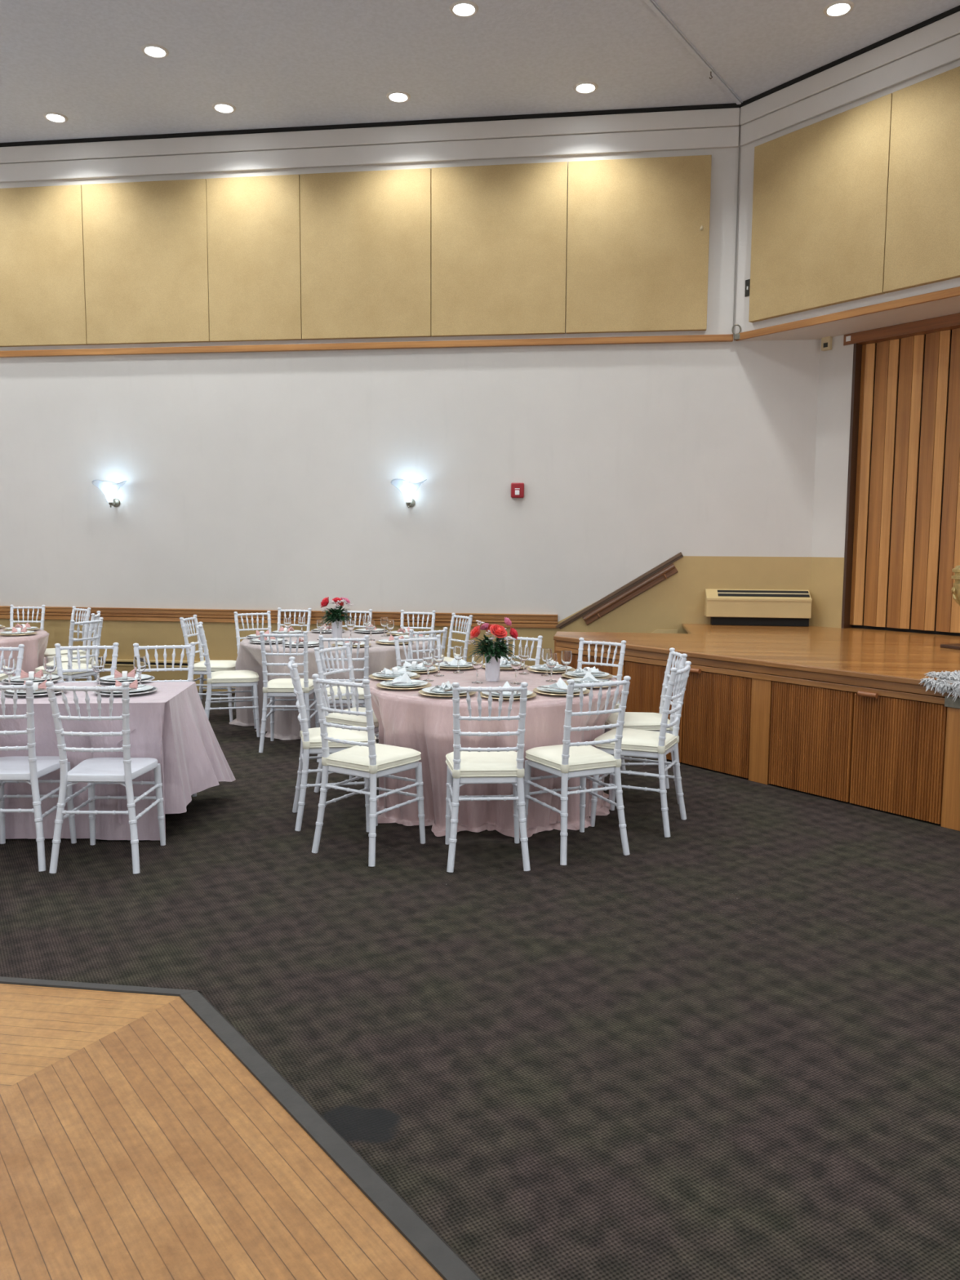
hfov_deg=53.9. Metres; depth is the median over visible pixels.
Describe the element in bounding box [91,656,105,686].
wine glass
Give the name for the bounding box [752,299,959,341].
soffit
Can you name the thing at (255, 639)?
dinner plate
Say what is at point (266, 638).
napkin
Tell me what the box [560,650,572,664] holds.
bowl
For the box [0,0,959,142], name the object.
ceiling
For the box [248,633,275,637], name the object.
dinner plate
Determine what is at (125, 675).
napkin
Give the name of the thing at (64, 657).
cushion
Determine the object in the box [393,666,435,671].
dinner plate
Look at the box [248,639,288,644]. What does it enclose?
charger plate
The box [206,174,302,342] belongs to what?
fabric panel
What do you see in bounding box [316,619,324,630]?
bowl
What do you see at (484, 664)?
dinner plate
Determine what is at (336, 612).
flower bouquet
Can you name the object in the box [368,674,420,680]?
charger plate
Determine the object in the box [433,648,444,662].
bowl
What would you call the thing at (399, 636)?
dinner plate
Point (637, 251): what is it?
fabric panel
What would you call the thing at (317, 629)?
dinner plate
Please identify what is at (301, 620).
bowl
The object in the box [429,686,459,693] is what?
salad plate
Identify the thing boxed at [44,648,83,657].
cushion
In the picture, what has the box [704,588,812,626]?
heater
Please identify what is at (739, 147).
trim
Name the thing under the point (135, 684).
napkin
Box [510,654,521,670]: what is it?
bowl
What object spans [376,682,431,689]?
charger plate
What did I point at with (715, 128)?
crown molding
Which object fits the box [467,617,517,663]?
flower bouquet
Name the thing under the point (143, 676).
dinner plate
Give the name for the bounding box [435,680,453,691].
napkin
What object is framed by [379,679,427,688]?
dinner plate
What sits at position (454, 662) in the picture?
napkin
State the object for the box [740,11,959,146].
crown molding
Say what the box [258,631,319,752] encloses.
chair
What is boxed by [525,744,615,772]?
cushion
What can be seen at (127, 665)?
baseboard heater
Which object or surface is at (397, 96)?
recessed light
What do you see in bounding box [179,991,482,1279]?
trim
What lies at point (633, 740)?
cushion
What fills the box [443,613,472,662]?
chair
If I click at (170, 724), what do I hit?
tablecloth
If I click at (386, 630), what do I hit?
charger plate
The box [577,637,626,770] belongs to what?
chair
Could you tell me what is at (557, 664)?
napkin
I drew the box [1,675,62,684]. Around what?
charger plate
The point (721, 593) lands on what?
vent
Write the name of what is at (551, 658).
bowl
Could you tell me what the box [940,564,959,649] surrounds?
urn
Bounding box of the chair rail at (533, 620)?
[0,605,557,628]
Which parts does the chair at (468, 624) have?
leg, rail, rail, crest rail, leg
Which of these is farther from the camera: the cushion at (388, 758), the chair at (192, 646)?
the chair at (192, 646)
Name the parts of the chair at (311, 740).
crest rail, leg, rail, leg, seat, leg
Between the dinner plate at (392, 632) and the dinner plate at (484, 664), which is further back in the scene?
the dinner plate at (392, 632)
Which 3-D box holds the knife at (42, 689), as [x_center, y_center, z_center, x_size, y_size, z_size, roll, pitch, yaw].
[-2.344,0.262,5.112,0.013,0.013,0.215,1,6,8]
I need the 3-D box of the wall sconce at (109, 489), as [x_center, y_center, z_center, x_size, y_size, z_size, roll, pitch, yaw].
[-3.804,-1.506,9.745,0.356,0.278,0.230,1,6,8]
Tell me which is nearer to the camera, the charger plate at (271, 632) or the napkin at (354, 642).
the napkin at (354, 642)
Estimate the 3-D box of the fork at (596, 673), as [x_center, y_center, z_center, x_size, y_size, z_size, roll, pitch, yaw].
[0.701,0.214,5.917,0.190,0.011,0.022,-3,6,-28]
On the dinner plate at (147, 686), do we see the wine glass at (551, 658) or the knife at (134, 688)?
the knife at (134, 688)
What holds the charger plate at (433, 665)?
on the tablecloth at (406, 718)
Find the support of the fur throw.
on the stage
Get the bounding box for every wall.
[0,108,820,694]
[733,59,959,341]
[808,312,959,635]
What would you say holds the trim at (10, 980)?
on the floor
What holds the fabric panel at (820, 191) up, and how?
attached to the wall at (746, 161)
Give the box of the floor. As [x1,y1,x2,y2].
[0,694,959,1279]
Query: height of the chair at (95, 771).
0.928 m
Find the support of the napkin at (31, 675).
on the dinner plate at (37, 679)
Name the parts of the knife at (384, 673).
handle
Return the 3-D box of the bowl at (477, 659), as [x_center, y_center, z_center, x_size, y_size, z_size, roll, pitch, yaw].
[-0.016,0.133,5.723,0.070,0.090,0.070,1,6,8]
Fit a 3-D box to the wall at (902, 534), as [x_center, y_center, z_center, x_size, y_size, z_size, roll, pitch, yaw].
[4.207,-0.953,7.721,0.170,3.547,3.270,-4,7,-37]
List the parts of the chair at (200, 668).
leg, crest rail, rail, leg, seat, leg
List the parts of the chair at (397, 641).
leg, rail, crest rail, leg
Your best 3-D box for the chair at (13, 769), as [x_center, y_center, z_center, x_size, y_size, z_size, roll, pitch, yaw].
[-2.309,0.631,4.693,0.433,0.928,0.481,0,6,-2]
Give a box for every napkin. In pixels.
[12,626,26,633]
[13,622,31,628]
[19,669,43,679]
[23,680,47,691]
[114,668,135,679]
[115,679,137,688]
[255,630,269,635]
[257,633,275,640]
[278,626,293,632]
[293,636,308,644]
[324,624,331,630]
[344,637,360,644]
[382,666,407,675]
[388,635,404,640]
[392,672,412,684]
[396,626,411,633]
[402,661,425,668]
[408,631,422,637]
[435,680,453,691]
[448,657,466,665]
[497,681,515,693]
[499,657,510,665]
[540,662,561,668]
[548,677,567,689]
[573,666,600,674]
[579,671,598,683]
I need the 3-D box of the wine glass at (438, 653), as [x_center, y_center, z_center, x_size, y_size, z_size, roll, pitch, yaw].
[-0.263,0.142,6.031,0.070,0.172,0.070,1,6,8]
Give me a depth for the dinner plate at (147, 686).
5.16 m
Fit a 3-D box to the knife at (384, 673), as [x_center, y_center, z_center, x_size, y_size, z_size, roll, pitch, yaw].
[-0.542,0.211,5.846,0.215,0.013,0.013,2,6,19]
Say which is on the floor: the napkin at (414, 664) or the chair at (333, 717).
the chair at (333, 717)
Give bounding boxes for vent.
[717,590,809,597]
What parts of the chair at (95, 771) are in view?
leg, crest rail, rail, leg, rail, rail, seat, leg, leg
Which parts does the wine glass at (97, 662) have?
stem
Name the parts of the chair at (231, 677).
leg, leg, seat, leg, leg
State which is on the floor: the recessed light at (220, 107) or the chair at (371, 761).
the chair at (371, 761)
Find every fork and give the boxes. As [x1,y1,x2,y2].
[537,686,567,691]
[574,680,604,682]
[577,672,604,675]
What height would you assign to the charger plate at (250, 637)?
0.018 m
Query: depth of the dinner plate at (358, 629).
9.03 m
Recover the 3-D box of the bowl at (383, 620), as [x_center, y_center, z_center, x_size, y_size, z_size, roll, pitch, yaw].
[-0.873,-0.162,8.618,0.070,0.090,0.070,1,6,8]
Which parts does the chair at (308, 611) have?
leg, rail, crest rail, leg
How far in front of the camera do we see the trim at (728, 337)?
9.31 m
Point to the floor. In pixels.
(726, 1046)
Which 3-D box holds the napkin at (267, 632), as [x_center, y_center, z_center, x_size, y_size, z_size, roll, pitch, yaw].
[-1.929,-0.061,8.386,0.112,0.062,0.102,-1,6,-16]
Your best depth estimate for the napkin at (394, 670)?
5.89 m
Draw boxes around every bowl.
[1,657,15,675]
[43,656,57,672]
[91,656,104,672]
[133,656,146,672]
[283,617,291,627]
[297,617,305,626]
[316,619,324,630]
[346,620,354,631]
[362,615,369,624]
[366,620,374,631]
[380,617,387,626]
[386,619,394,630]
[422,652,433,667]
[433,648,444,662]
[453,645,463,659]
[471,653,483,669]
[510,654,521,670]
[519,647,529,661]
[541,648,551,662]
[546,653,557,667]
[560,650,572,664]
[951,564,959,605]
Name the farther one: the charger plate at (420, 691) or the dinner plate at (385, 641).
the dinner plate at (385, 641)
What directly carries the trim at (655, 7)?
attached to the ceiling
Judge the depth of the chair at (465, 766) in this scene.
4.57 m
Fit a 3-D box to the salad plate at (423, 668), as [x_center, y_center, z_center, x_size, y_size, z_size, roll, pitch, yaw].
[-0.430,0.187,6.221,0.202,0.017,0.202,1,6,8]
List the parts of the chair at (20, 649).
crest rail, leg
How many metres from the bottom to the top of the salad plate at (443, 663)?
0.017 m
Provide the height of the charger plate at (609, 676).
0.016 m
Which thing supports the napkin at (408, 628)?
on the dinner plate at (392, 632)
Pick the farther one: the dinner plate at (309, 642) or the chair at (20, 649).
the dinner plate at (309, 642)
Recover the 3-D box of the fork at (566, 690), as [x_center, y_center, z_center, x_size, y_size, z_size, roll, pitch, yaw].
[0.408,0.273,5.309,0.190,0.011,0.022,5,7,37]
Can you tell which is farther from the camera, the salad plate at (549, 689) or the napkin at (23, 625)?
the napkin at (23, 625)
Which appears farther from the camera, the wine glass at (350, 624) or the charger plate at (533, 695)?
the wine glass at (350, 624)
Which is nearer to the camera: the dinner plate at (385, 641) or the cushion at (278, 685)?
the cushion at (278, 685)
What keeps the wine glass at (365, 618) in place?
on the tablecloth at (286, 723)
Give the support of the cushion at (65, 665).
on the chair at (68, 676)
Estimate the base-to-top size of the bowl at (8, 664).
0.090 m
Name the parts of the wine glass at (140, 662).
stem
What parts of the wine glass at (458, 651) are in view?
stem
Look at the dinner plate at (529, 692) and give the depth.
5.15 m
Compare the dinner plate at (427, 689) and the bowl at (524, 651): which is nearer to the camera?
the dinner plate at (427, 689)
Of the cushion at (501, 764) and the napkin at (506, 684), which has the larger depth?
the napkin at (506, 684)
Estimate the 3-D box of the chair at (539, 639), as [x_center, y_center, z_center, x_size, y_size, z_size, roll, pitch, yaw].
[0.192,0.439,6.759,0.407,0.928,0.484,3,6,27]
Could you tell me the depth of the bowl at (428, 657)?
5.77 m
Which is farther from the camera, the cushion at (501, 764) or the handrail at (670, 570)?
the handrail at (670, 570)
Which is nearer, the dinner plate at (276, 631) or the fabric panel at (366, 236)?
the dinner plate at (276, 631)
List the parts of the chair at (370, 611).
rail, crest rail, leg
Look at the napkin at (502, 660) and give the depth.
6.42 m
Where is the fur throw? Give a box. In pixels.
[918,670,959,702]
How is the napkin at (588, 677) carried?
on the salad plate at (578, 679)
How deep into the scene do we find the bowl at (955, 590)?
6.99 m
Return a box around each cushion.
[35,662,93,675]
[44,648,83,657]
[52,654,91,663]
[193,660,235,671]
[211,670,258,683]
[267,678,314,693]
[302,725,376,748]
[326,685,364,699]
[326,742,420,772]
[327,706,378,727]
[443,657,460,662]
[445,751,516,777]
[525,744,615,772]
[595,728,676,752]
[604,711,670,730]
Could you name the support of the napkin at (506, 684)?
on the salad plate at (493, 692)
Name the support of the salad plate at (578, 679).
on the dinner plate
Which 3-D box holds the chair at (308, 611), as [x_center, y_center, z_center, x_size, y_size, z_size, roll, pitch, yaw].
[-1.932,0.152,9.492,0.407,0.928,0.484,1,6,10]
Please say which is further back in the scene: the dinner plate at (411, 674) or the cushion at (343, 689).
the cushion at (343, 689)
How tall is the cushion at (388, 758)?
0.069 m
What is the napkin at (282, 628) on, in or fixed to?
on the dinner plate at (276, 631)
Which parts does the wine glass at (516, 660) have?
stem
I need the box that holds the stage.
[553,623,959,831]
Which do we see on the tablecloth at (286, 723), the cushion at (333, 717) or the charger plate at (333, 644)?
the charger plate at (333, 644)
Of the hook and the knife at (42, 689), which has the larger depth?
the hook
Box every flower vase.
[331,618,342,638]
[484,651,500,681]
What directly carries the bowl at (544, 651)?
on the wine glass at (544, 651)
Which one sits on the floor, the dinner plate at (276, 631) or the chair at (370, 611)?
the chair at (370, 611)
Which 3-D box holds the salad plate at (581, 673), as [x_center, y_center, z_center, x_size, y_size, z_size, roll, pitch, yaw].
[0.678,0.216,5.988,0.202,0.017,0.202,1,6,8]
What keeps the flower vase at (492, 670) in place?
on the tablecloth at (406, 718)
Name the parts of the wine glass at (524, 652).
stem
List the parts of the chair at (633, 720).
leg, seat, leg, crest rail, leg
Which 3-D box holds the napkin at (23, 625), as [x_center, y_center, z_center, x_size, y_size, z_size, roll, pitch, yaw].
[-4.339,-0.133,8.965,0.102,0.062,0.112,3,7,28]
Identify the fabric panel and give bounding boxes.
[0,184,88,346]
[81,178,210,345]
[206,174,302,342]
[299,168,431,339]
[431,161,568,337]
[565,155,711,333]
[748,93,892,322]
[883,66,959,293]
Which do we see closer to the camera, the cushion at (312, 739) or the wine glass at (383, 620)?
the cushion at (312, 739)
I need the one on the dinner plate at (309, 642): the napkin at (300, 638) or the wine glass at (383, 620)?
the napkin at (300, 638)
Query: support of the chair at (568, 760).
on the floor
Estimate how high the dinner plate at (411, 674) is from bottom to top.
0.020 m
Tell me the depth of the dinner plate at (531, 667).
6.21 m
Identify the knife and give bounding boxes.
[34,688,46,692]
[128,684,146,691]
[376,672,403,675]
[389,681,420,684]
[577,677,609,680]
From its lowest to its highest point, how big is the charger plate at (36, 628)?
0.016 m
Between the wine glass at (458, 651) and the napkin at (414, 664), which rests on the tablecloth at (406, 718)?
the wine glass at (458, 651)
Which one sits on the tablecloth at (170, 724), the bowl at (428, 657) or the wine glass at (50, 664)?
the wine glass at (50, 664)
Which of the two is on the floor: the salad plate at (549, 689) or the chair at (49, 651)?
the chair at (49, 651)
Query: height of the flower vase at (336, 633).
0.185 m
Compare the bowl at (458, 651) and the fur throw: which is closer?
the fur throw
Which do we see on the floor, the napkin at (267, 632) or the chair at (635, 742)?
the chair at (635, 742)
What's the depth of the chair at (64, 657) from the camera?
8.76 m
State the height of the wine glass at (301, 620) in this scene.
0.172 m
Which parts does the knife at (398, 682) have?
handle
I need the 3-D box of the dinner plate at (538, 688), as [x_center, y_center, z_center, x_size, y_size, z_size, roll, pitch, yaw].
[0.463,0.284,5.360,0.282,0.020,0.282,1,6,8]
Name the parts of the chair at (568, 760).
leg, leg, seat, leg, rail, rail, rail, crest rail, leg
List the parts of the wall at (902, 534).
header rail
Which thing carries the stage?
on the floor
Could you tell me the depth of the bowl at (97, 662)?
5.32 m
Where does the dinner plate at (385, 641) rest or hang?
on the charger plate at (376, 642)
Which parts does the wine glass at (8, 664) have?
stem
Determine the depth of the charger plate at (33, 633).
8.43 m
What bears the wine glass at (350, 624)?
on the tablecloth at (286, 723)
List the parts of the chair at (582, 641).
leg, rail, crest rail, leg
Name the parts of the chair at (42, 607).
leg, rail, crest rail, leg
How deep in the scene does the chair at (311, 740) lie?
5.22 m
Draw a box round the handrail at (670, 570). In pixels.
[582,563,678,625]
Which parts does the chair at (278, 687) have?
leg, leg, crest rail, rail, rail, rail, seat, leg, leg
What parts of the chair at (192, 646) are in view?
leg, crest rail, rail, rail, leg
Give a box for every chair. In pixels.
[0,644,24,675]
[0,673,12,682]
[0,680,76,871]
[9,604,45,630]
[35,617,103,682]
[44,605,90,680]
[44,681,165,874]
[52,610,100,682]
[54,642,119,682]
[133,641,196,796]
[179,614,235,721]
[196,622,260,737]
[233,610,271,706]
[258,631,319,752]
[277,607,311,631]
[287,656,377,831]
[311,673,425,866]
[313,642,378,792]
[316,635,368,762]
[342,608,372,627]
[377,626,448,733]
[393,634,441,666]
[400,609,435,637]
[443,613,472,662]
[444,681,530,872]
[497,635,542,665]
[523,675,631,865]
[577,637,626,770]
[590,661,691,837]
[603,647,687,804]
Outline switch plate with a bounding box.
[744,279,750,297]
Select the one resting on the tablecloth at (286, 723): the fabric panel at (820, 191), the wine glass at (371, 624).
the wine glass at (371, 624)
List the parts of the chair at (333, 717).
leg, crest rail, rail, rail, rail, leg, seat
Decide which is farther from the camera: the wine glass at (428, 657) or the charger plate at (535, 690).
the wine glass at (428, 657)
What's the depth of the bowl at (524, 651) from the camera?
6.11 m
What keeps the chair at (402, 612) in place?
on the floor
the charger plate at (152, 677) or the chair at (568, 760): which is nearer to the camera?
the chair at (568, 760)
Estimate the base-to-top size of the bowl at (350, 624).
0.090 m
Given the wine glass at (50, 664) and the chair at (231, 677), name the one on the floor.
the chair at (231, 677)
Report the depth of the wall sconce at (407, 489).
9.28 m
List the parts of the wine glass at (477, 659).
stem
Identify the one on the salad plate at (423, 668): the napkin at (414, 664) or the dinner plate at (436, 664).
the napkin at (414, 664)
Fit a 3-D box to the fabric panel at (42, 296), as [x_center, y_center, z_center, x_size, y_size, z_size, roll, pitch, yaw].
[-4.731,-3.832,9.729,1.414,1.570,0.048,1,6,8]
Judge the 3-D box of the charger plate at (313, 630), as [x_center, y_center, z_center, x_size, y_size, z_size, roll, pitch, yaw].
[-1.446,-0.086,9.005,0.326,0.018,0.326,-1,6,-17]
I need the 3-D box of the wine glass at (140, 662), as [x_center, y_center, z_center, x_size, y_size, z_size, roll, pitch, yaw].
[-1.931,0.180,5.367,0.070,0.172,0.070,1,6,8]
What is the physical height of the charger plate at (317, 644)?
0.018 m
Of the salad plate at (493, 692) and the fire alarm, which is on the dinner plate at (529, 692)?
the salad plate at (493, 692)
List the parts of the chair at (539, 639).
rail, crest rail, leg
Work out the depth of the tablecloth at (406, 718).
5.21 m
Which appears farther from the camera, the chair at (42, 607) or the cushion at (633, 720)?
the chair at (42, 607)
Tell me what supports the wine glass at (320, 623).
on the tablecloth at (286, 723)
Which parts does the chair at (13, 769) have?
leg, crest rail, rail, rail, rail, seat, leg, leg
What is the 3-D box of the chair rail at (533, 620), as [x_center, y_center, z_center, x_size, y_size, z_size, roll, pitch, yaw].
[-3.706,-0.270,9.950,9.030,0.135,0.042,1,6,8]
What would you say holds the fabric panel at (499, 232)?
attached to the wall at (255, 480)
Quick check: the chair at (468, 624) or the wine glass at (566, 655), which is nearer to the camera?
the wine glass at (566, 655)
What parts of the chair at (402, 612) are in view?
leg, rail, crest rail, leg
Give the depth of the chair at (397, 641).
6.76 m
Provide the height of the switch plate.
0.150 m
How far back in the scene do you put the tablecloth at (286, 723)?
7.70 m
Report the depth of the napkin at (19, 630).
8.52 m
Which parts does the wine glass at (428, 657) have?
stem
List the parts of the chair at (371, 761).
leg, crest rail, rail, rail, rail, leg, leg, seat, leg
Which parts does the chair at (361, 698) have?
leg, crest rail, rail, rail, rail, seat, leg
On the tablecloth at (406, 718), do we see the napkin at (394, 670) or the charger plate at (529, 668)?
the charger plate at (529, 668)
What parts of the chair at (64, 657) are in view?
leg, leg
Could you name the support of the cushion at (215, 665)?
on the chair at (200, 668)
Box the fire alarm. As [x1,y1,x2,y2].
[511,482,524,497]
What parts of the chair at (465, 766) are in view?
leg, leg, seat, rail, rail, rail, crest rail, leg, leg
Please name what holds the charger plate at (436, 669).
on the tablecloth at (406, 718)
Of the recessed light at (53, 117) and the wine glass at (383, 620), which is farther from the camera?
the recessed light at (53, 117)
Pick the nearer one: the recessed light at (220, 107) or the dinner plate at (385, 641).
the dinner plate at (385, 641)
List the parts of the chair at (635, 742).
leg, leg, seat, leg, rail, rail, rail, leg, crest rail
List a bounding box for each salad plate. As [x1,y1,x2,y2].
[379,671,410,676]
[386,680,421,685]
[399,666,430,670]
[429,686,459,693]
[440,662,470,666]
[491,691,520,696]
[499,662,511,666]
[535,665,565,670]
[545,685,577,692]
[571,671,602,676]
[573,678,607,683]
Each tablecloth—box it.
[0,626,48,676]
[0,681,235,839]
[228,630,436,740]
[368,666,622,838]
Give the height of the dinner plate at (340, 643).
0.020 m
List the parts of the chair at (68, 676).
leg, seat, rail, rail, crest rail, leg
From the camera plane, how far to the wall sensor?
8.70 m
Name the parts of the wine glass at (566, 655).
stem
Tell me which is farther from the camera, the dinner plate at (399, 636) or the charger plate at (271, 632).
the charger plate at (271, 632)
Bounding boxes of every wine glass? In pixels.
[1,657,15,690]
[43,656,57,681]
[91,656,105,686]
[133,656,146,684]
[283,617,291,637]
[297,617,305,634]
[316,619,324,639]
[346,620,354,638]
[362,615,369,634]
[366,620,374,640]
[380,617,387,636]
[386,619,394,639]
[422,652,433,681]
[433,648,444,676]
[453,645,463,673]
[471,653,483,683]
[510,654,521,684]
[519,647,529,674]
[541,648,551,675]
[546,653,557,681]
[560,650,572,678]
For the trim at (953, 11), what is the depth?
7.74 m
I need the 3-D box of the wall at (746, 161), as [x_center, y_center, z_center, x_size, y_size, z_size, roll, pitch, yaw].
[4.633,-3.570,5.985,0.120,2.113,7.200,-4,7,-37]
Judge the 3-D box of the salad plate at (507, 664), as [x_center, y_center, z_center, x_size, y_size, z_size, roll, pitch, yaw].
[0.164,0.168,6.438,0.202,0.017,0.202,1,6,8]
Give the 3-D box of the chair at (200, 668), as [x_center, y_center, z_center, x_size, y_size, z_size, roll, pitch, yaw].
[-2.409,0.248,8.508,0.484,0.928,0.407,1,6,4]
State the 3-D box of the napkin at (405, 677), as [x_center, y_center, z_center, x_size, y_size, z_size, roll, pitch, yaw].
[-0.445,0.223,5.545,0.110,0.066,0.104,-3,7,-30]
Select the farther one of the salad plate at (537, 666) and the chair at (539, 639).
the chair at (539, 639)
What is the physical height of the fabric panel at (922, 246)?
1.540 m
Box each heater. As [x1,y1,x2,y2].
[57,658,235,691]
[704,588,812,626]
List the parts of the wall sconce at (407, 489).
bulb, plate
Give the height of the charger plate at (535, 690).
0.016 m
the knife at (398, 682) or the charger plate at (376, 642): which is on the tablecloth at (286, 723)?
the charger plate at (376, 642)
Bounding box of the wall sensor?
[821,336,832,351]
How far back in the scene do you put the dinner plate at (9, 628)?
8.97 m
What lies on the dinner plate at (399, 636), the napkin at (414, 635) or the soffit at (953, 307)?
the napkin at (414, 635)
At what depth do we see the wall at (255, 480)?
9.43 m
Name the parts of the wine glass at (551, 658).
stem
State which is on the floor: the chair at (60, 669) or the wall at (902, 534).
the chair at (60, 669)
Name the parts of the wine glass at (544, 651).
stem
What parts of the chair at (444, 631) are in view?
leg, rail, crest rail, leg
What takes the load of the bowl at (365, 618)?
on the wine glass at (365, 618)
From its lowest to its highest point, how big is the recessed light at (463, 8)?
0.012 m
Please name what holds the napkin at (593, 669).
on the salad plate at (581, 673)
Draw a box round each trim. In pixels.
[0,102,741,146]
[0,333,733,357]
[0,976,201,996]
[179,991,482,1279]
[643,0,742,104]
[733,146,739,331]
[735,286,959,341]
[737,4,959,107]
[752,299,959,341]
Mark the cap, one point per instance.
(679, 555)
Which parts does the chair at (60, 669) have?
leg, rail, rail, crest rail, leg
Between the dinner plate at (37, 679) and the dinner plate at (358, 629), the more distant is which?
the dinner plate at (358, 629)
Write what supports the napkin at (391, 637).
on the dinner plate at (385, 641)
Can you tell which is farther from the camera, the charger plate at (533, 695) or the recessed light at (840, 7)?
the recessed light at (840, 7)
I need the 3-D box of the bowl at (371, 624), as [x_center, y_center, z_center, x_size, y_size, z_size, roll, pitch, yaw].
[-0.953,-0.126,8.247,0.070,0.090,0.070,1,6,8]
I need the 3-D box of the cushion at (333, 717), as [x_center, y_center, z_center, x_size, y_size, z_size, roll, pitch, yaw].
[-0.737,0.483,6.025,0.402,0.069,0.393,3,7,28]
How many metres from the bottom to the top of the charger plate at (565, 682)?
0.016 m
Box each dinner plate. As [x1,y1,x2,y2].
[0,631,34,635]
[4,626,37,630]
[5,674,58,682]
[6,684,61,694]
[100,674,151,682]
[103,684,153,693]
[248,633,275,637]
[252,638,285,642]
[272,630,303,633]
[284,640,319,645]
[313,628,342,631]
[334,641,364,646]
[355,628,383,631]
[372,671,417,679]
[377,639,407,643]
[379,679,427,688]
[387,631,416,635]
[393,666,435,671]
[397,635,428,638]
[422,686,466,695]
[435,661,472,668]
[481,689,533,697]
[483,662,523,668]
[529,664,572,671]
[537,684,586,693]
[564,671,609,678]
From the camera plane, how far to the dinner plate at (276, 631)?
8.80 m
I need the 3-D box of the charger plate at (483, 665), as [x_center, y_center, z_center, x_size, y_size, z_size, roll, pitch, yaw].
[0.164,0.182,6.439,0.326,0.016,0.326,1,6,8]
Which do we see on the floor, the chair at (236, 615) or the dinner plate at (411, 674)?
the chair at (236, 615)
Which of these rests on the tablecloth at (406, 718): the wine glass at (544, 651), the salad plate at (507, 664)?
the wine glass at (544, 651)
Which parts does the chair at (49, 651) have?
leg, crest rail, leg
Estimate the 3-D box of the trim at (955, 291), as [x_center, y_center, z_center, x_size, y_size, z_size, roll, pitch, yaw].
[4.580,-2.542,6.032,0.022,0.066,7.170,-4,7,-37]
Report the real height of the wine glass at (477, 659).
0.172 m
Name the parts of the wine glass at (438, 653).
stem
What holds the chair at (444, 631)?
on the floor
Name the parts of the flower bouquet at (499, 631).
flower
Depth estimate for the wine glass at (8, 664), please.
5.21 m
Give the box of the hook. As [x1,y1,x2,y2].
[731,324,741,339]
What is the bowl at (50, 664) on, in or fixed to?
on the wine glass at (50, 664)
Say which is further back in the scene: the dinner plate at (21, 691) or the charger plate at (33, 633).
the charger plate at (33, 633)
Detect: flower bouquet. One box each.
[320,596,355,627]
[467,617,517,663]
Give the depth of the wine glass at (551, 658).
5.79 m
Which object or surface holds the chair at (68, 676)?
on the floor
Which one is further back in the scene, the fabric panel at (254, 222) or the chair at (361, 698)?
the fabric panel at (254, 222)
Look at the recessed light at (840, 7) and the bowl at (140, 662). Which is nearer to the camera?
the bowl at (140, 662)
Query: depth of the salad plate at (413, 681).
5.48 m
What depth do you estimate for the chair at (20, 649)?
6.02 m
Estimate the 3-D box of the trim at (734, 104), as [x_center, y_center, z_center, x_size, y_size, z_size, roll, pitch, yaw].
[-2.875,-4.999,9.362,10.650,0.029,0.055,1,6,8]
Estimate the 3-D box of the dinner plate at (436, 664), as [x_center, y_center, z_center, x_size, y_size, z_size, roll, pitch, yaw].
[-0.166,0.173,6.427,0.282,0.020,0.282,1,6,8]
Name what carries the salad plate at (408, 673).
on the dinner plate at (411, 674)
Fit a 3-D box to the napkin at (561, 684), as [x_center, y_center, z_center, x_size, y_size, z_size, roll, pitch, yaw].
[0.455,0.247,5.356,0.104,0.066,0.110,-4,7,-38]
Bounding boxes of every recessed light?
[43,111,68,123]
[141,43,168,57]
[211,102,235,113]
[386,90,410,102]
[449,0,478,17]
[573,80,598,93]
[822,0,853,17]
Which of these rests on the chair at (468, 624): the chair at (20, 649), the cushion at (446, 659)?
the cushion at (446, 659)
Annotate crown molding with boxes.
[0,107,739,182]
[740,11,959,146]
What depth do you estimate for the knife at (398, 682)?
5.47 m
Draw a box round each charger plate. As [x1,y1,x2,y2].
[0,631,37,635]
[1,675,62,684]
[2,627,39,631]
[3,689,66,697]
[93,686,157,696]
[96,675,155,684]
[245,635,281,639]
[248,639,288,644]
[270,631,302,634]
[281,643,319,647]
[311,629,345,632]
[331,643,371,647]
[353,629,388,633]
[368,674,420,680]
[375,640,413,644]
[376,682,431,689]
[390,667,438,673]
[417,689,476,697]
[431,664,474,670]
[480,691,536,699]
[481,664,528,670]
[526,666,575,673]
[533,687,590,696]
[561,673,613,678]
[564,680,614,688]
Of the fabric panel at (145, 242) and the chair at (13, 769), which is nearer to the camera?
the chair at (13, 769)
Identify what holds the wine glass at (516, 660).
on the tablecloth at (406, 718)
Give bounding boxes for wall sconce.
[92,480,126,507]
[391,478,426,507]
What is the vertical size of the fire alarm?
0.146 m
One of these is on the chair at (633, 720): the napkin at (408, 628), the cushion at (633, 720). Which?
the cushion at (633, 720)
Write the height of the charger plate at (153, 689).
0.018 m
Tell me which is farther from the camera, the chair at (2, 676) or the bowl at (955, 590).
the chair at (2, 676)
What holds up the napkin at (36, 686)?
on the dinner plate at (21, 691)
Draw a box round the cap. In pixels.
[555,551,683,629]
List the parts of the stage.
panel, post, door, post, door, handle, door, post, frame, door, handle, door, post, hinge plate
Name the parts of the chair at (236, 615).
leg, crest rail, rail, leg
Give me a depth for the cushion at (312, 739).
5.25 m
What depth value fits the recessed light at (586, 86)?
8.35 m
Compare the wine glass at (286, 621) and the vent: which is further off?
the vent

